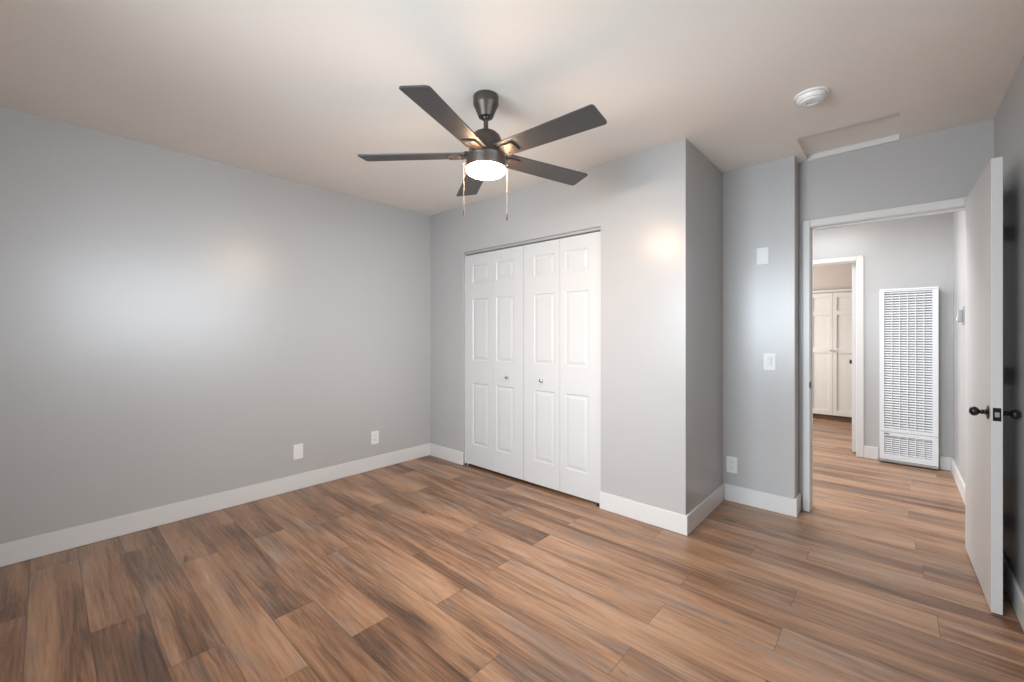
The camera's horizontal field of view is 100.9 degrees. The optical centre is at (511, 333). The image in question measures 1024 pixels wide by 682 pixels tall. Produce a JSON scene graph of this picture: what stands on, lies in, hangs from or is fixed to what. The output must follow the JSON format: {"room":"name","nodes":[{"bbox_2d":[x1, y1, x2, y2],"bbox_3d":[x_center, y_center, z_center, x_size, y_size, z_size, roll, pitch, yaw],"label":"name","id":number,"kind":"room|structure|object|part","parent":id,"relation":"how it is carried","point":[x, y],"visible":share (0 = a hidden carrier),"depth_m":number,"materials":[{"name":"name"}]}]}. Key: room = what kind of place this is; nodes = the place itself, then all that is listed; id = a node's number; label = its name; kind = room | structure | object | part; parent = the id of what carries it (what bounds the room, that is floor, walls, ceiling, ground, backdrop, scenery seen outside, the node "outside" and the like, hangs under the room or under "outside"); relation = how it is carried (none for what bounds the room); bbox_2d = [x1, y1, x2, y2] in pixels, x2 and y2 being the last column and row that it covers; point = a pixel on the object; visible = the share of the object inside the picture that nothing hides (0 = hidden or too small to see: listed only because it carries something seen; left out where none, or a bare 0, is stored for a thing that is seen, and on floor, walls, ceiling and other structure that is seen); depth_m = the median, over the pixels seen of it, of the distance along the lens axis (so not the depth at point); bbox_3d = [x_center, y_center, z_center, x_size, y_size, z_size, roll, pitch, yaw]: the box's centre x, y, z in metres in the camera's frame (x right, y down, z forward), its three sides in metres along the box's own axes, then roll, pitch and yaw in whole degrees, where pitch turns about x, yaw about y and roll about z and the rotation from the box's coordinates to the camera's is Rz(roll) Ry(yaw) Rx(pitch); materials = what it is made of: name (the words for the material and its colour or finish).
{"room":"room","nodes":[
{"label":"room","id":0,"kind":"room"},
{"bbox_2d":[0,107,479,543],"bbox_3d":[-1.674,0.016,3.487,0.120,2.440,4.277,0,0,42],"label":"wall","id":1,"kind":"structure","parent":0,"point":[173,324],"depth_m":2.81,"materials":[{"name":"grey paint"}]},
{"bbox_2d":[0,443,429,566],"bbox_3d":[-1.903,1.176,3.132,0.016,0.120,3.204,0,0,42],"label":"baseboard","id":2,"kind":"structure","parent":1,"relation":"attached to","point":[20,550],"depth_m":2.80,"materials":[{"name":"white paint"}]},
{"bbox_2d":[293,443,302,459],"bbox_3d":[-1.700,0.937,3.365,0.006,0.118,0.074,0,0,42],"label":"blank cover plate","id":3,"kind":"object","parent":1,"relation":"attached to","point":[297,448],"visible":1,"depth_m":3.36,"materials":[{"name":"white plastic"}]},
{"bbox_2d":[371,430,378,444],"bbox_3d":[-1.249,0.948,3.861,0.008,0.118,0.074,0,0,42],"label":"wall outlet","id":4,"kind":"object","parent":1,"relation":"attached to","point":[374,434],"visible":1,"depth_m":3.86,"materials":[{"name":"white plastic"}]},
{"bbox_2d":[0,418,1023,681],"bbox_3d":[1.392,1.286,3.692,4.391,0.100,8.697,0,0,42],"label":"floor","id":5,"kind":"structure","parent":0,"point":[429,568],"depth_m":2.01,"materials":[{"name":"brown wood"}]},
{"bbox_2d":[813,289,851,421],"bbox_3d":[4.441,0.307,6.306,1.790,1.858,0.370,0,0,42],"label":"tall cabinet","id":6,"kind":"object","parent":5,"relation":"on","point":[832,309],"visible":0.22,"depth_m":5.99,"materials":[{"name":"white paint"}]},
{"bbox_3d":[4.449,0.291,6.102,0.282,1.734,0.019,0,0,42],"label":"cabinet door","id":7,"kind":"part","parent":6,"relation":"part of","materials":[{"name":"white paint"}]},
{"bbox_3d":[4.660,0.291,5.911,0.282,1.734,0.019,0,0,42],"label":"cabinet door","id":8,"kind":"part","parent":6,"relation":"part of","materials":[{"name":"white paint"}]},
{"bbox_2d":[0,0,1023,215],"bbox_3d":[1.392,-1.264,3.692,4.391,0.120,8.697,0,0,42],"label":"ceiling","id":9,"kind":"structure","parent":0,"point":[293,90],"depth_m":1.94,"materials":[{"name":"paint"}]},
{"bbox_2d":[358,85,606,220],"bbox_3d":[-0.100,-0.889,2.131,1.214,0.631,1.253,0,0,42],"label":"ceiling fan","id":10,"kind":"object","parent":9,"relation":"hanging from","point":[486,159],"visible":1,"depth_m":2.06,"materials":[{"name":"brown metal"}]},
{"bbox_3d":[-0.503,-0.907,2.170,0.542,0.007,0.137,0,10,3],"label":"fan blade","id":11,"kind":"part","parent":10,"relation":"part of","materials":[{"name":"brown wood"}]},
{"bbox_3d":[-0.266,-0.907,1.804,0.137,0.007,0.542,11,4,21],"label":"fan blade","id":12,"kind":"part","parent":10,"relation":"part of","materials":[{"name":"brown wood"}]},
{"bbox_3d":[-0.228,-0.907,2.508,0.137,0.007,0.542,-11,3,-15],"label":"fan blade","id":13,"kind":"part","parent":10,"relation":"part of","materials":[{"name":"brown wood"}]},
{"bbox_3d":[-0.133,-0.817,2.150,0.199,0.044,0.199,0,0,42],"label":"lamp glass","id":14,"kind":"part","parent":10,"relation":"part of","materials":[{"name":"white glass"}]},
{"bbox_3d":[0.179,-0.907,2.352,0.542,0.007,0.137,0,-10,-33],"label":"fan blade","id":15,"kind":"part","parent":10,"relation":"part of","materials":[{"name":"brown wood"}]},
{"bbox_3d":[0.155,-0.907,1.916,0.542,0.007,0.137,0,-10,39],"label":"fan blade","id":16,"kind":"part","parent":10,"relation":"part of","materials":[{"name":"brown wood"}]},
{"bbox_2d":[794,86,829,107],"bbox_3d":[1.512,-1.184,2.136,0.152,0.040,0.152,0,0,42],"label":"smoke detector","id":17,"kind":"object","parent":9,"relation":"attached to","point":[811,97],"visible":1,"depth_m":2.10,"materials":[{"name":"plastic"}]},
{"bbox_2d":[799,113,899,160],"bbox_3d":[2.085,-1.229,2.626,0.472,0.054,0.442,0,0,42],"label":"attic hatch","id":18,"kind":"object","parent":9,"relation":"attached to","point":[882,130],"visible":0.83,"depth_m":2.67,"materials":[{"name":"paint"}]},
{"bbox_3d":[2.229,-1.229,2.785,0.472,0.054,0.012,0,0,42],"label":"frame","id":19,"kind":"part","parent":18,"relation":"part of","materials":[{"name":"white paint"}]},
{"bbox_2d":[430,138,722,514],"bbox_3d":[0.372,0.016,3.746,2.566,2.440,0.761,0,0,42],"label":"wall","id":20,"kind":"structure","parent":0,"point":[658,211],"depth_m":2.89,"materials":[{"name":"grey paint"}]},
{"bbox_2d":[465,227,600,254],"bbox_3d":[0.115,-0.754,3.524,1.465,0.020,0.040,0,0,42],"label":"door track","id":21,"kind":"object","parent":20,"relation":"attached to","point":[597,229],"visible":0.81,"depth_m":3.42,"materials":[{"name":"metal"}]},
{"bbox_2d":[465,245,523,479],"bbox_3d":[-0.172,0.242,3.752,0.728,1.944,0.070,0,0,42],"label":"bifold closet door","id":22,"kind":"structure","parent":21,"relation":"hanging from","point":[494,280],"depth_m":3.72,"materials":[{"name":"white paint"}]},
{"bbox_3d":[-0.299,0.242,3.884,0.363,1.944,0.032,0,0,42],"label":"door","id":23,"kind":"part","parent":22,"relation":"part of","materials":[{"name":"white paint"}]},
{"bbox_3d":[-0.028,0.242,3.639,0.363,1.944,0.032,0,0,42],"label":"door","id":24,"kind":"part","parent":22,"relation":"part of","materials":[{"name":"white paint"}]},
{"bbox_2d":[430,443,687,535],"bbox_3d":[0.123,1.176,3.448,2.566,0.120,0.016,0,0,42],"label":"baseboard","id":25,"kind":"structure","parent":20,"relation":"attached to","point":[656,516],"depth_m":2.81,"materials":[{"name":"white paint"}]},
{"bbox_2d":[524,231,600,502],"bbox_3d":[0.371,0.242,3.261,0.728,1.944,0.070,0,0,42],"label":"bifold closet door","id":26,"kind":"structure","parent":20,"relation":"in","point":[562,277],"depth_m":3.23,"materials":[{"name":"white paint"}]},
{"bbox_3d":[0.244,0.242,3.393,0.363,1.944,0.032,0,0,42],"label":"door","id":27,"kind":"part","parent":26,"relation":"part of","materials":[{"name":"white paint"}]},
{"bbox_3d":[0.514,0.242,3.148,0.363,1.944,0.032,0,0,42],"label":"door","id":28,"kind":"part","parent":26,"relation":"part of","materials":[{"name":"white paint"}]},
{"bbox_2d":[687,483,724,534],"bbox_3d":[1.329,1.176,2.880,0.016,0.120,0.761,0,0,42],"label":"baseboard","id":29,"kind":"structure","parent":20,"relation":"attached to","point":[704,508],"depth_m":2.83,"materials":[{"name":"white paint"}]},
{"bbox_2d":[813,263,855,290],"bbox_3d":[4.400,-0.914,6.389,2.750,0.580,0.320,0,0,42],"label":"wall","id":30,"kind":"structure","parent":0,"point":[835,276],"depth_m":6.03,"materials":[{"name":"beige paint"}]},
{"bbox_2d":[723,119,993,509],"bbox_3d":[2.179,0.016,2.813,1.366,2.440,0.279,0,0,42],"label":"wall","id":31,"kind":"structure","parent":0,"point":[767,204],"depth_m":2.94,"materials":[{"name":"grey paint"}]},
{"bbox_2d":[726,456,736,473],"bbox_3d":[1.622,0.968,3.123,0.074,0.118,0.008,0,0,42],"label":"wall outlet","id":32,"kind":"object","parent":31,"relation":"attached to","point":[731,462],"visible":1,"depth_m":3.12,"materials":[{"name":"white plastic"}]},
{"bbox_2d":[725,483,800,516],"bbox_3d":[1.806,1.176,3.059,0.451,0.120,0.175,0,0,42],"label":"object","id":33,"kind":"structure","parent":31,"relation":"attached to","point":[789,506],"depth_m":2.97,"materials":[{"name":"white paint"}]},
{"bbox_2d":[757,247,768,264],"bbox_3d":[1.771,-0.548,2.990,0.074,0.118,0.006,0,0,42],"label":"blank cover plate","id":34,"kind":"object","parent":31,"relation":"attached to","point":[762,253],"visible":1,"depth_m":2.99,"materials":[{"name":"white plastic"}]},
{"bbox_2d":[764,353,775,369],"bbox_3d":[1.801,0.196,2.959,0.074,0.118,0.011,0,0,42],"label":"light switch","id":35,"kind":"object","parent":31,"relation":"attached to","point":[769,358],"visible":1,"depth_m":2.96,"materials":[{"name":"white plastic"}]},
{"bbox_2d":[813,212,952,468],"bbox_3d":[3.087,0.016,4.686,3.089,2.440,0.120,0,0,42],"label":"wall","id":36,"kind":"structure","parent":0,"point":[913,252],"depth_m":4.05,"materials":[{"name":"grey paint"}]},
{"bbox_2d":[813,255,863,457],"bbox_3d":[3.223,0.227,4.563,0.885,2.018,0.144,0,0,42],"label":"trim","id":37,"kind":"structure","parent":36,"relation":"attached to","point":[859,260],"depth_m":4.24,"materials":[{"name":"white paint"}]},
{"bbox_2d":[849,264,855,451],"bbox_3d":[3.765,0.251,4.676,0.102,1.950,0.736,0,0,42],"label":"room door","id":38,"kind":"structure","parent":36,"relation":"in","point":[853,361],"depth_m":4.38,"materials":[{"name":"white paint"}]},
{"bbox_3d":[3.789,0.251,4.653,0.036,1.950,0.736,0,0,42],"label":"door","id":39,"kind":"part","parent":38,"relation":"part of","materials":[{"name":"white paint"}]},
{"bbox_2d":[864,446,951,470],"bbox_3d":[3.736,1.176,4.008,0.617,0.120,0.016,0,0,42],"label":"baseboard","id":40,"kind":"structure","parent":36,"relation":"attached to","point":[870,452],"depth_m":4.14,"materials":[{"name":"white paint"}]},
{"bbox_2d":[879,286,938,468],"bbox_3d":[3.712,0.400,3.967,0.404,1.648,0.108,0,0,42],"label":"wall heater","id":41,"kind":"object","parent":36,"relation":"attached to","point":[908,317],"visible":1,"depth_m":3.94,"materials":[{"name":"white metal"}]},
{"bbox_2d":[879,431,937,466],"bbox_3d":[3.687,1.065,3.940,0.400,0.261,0.018,0,0,42],"label":"grille","id":42,"kind":"object","parent":41,"relation":"attached to","point":[899,458],"depth_m":3.93,"materials":[{"name":"white metal"}]},
{"bbox_2d":[803,197,965,511],"bbox_3d":[2.402,0.225,2.715,0.874,2.022,0.148,0,0,42],"label":"door frame","id":43,"kind":"structure","parent":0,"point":[958,204],"depth_m":2.93,"materials":[{"name":"white paint"}]},
{"bbox_2d":[953,54,1023,592],"bbox_3d":[1.976,0.016,1.455,0.200,2.440,6.163,0,0,42],"label":"wall","id":44,"kind":"structure","parent":0,"point":[1009,118],"depth_m":2.03,"materials":[{"name":"grey paint"}]},
{"bbox_2d":[951,458,964,503],"bbox_3d":[3.361,1.176,3.146,0.016,0.120,1.763,0,0,42],"label":"baseboard","id":45,"kind":"structure","parent":44,"relation":"attached to","point":[960,483],"depth_m":3.35,"materials":[{"name":"white paint"}]},
{"bbox_2d":[956,307,963,324],"bbox_3d":[3.427,-0.134,3.237,0.040,0.140,0.090,0,0,42],"label":"thermostat","id":46,"kind":"object","parent":44,"relation":"attached to","point":[960,313],"visible":1,"depth_m":3.21,"materials":[{"name":"grey plastic"}]},
{"bbox_2d":[965,156,1020,614],"bbox_3d":[2.371,0.228,2.136,0.157,2.000,0.770,0,0,41],"label":"bedroom door","id":47,"kind":"structure","parent":44,"relation":"in","point":[984,413],"depth_m":1.96,"materials":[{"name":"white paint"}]},
{"bbox_3d":[2.129,0.355,1.932,0.061,0.063,0.063,0,0,41],"label":"door knob","id":48,"kind":"part","parent":47,"relation":"part of","materials":[{"name":"black metal"}]},
{"bbox_3d":[2.370,0.228,2.135,0.035,2.000,0.748,0,0,41],"label":"door","id":49,"kind":"part","parent":47,"relation":"part of","materials":[{"name":"white paint"}]},
{"bbox_3d":[2.124,0.355,1.853,0.025,0.058,0.002,0,0,41],"label":"latch plate","id":50,"kind":"part","parent":47,"relation":"part of","materials":[{"name":"black metal"}]},
{"bbox_3d":[2.201,0.355,1.869,0.061,0.063,0.063,0,0,41],"label":"door knob","id":51,"kind":"part","parent":47,"relation":"part of","materials":[{"name":"black metal"}]},
{"bbox_2d":[1003,553,1023,630],"bbox_3d":[1.303,1.176,0.840,0.016,0.120,4.108,0,0,42],"label":"baseboard","id":52,"kind":"structure","parent":44,"relation":"attached to","point":[1014,591],"depth_m":1.90,"materials":[{"name":"white paint"}]}
]}

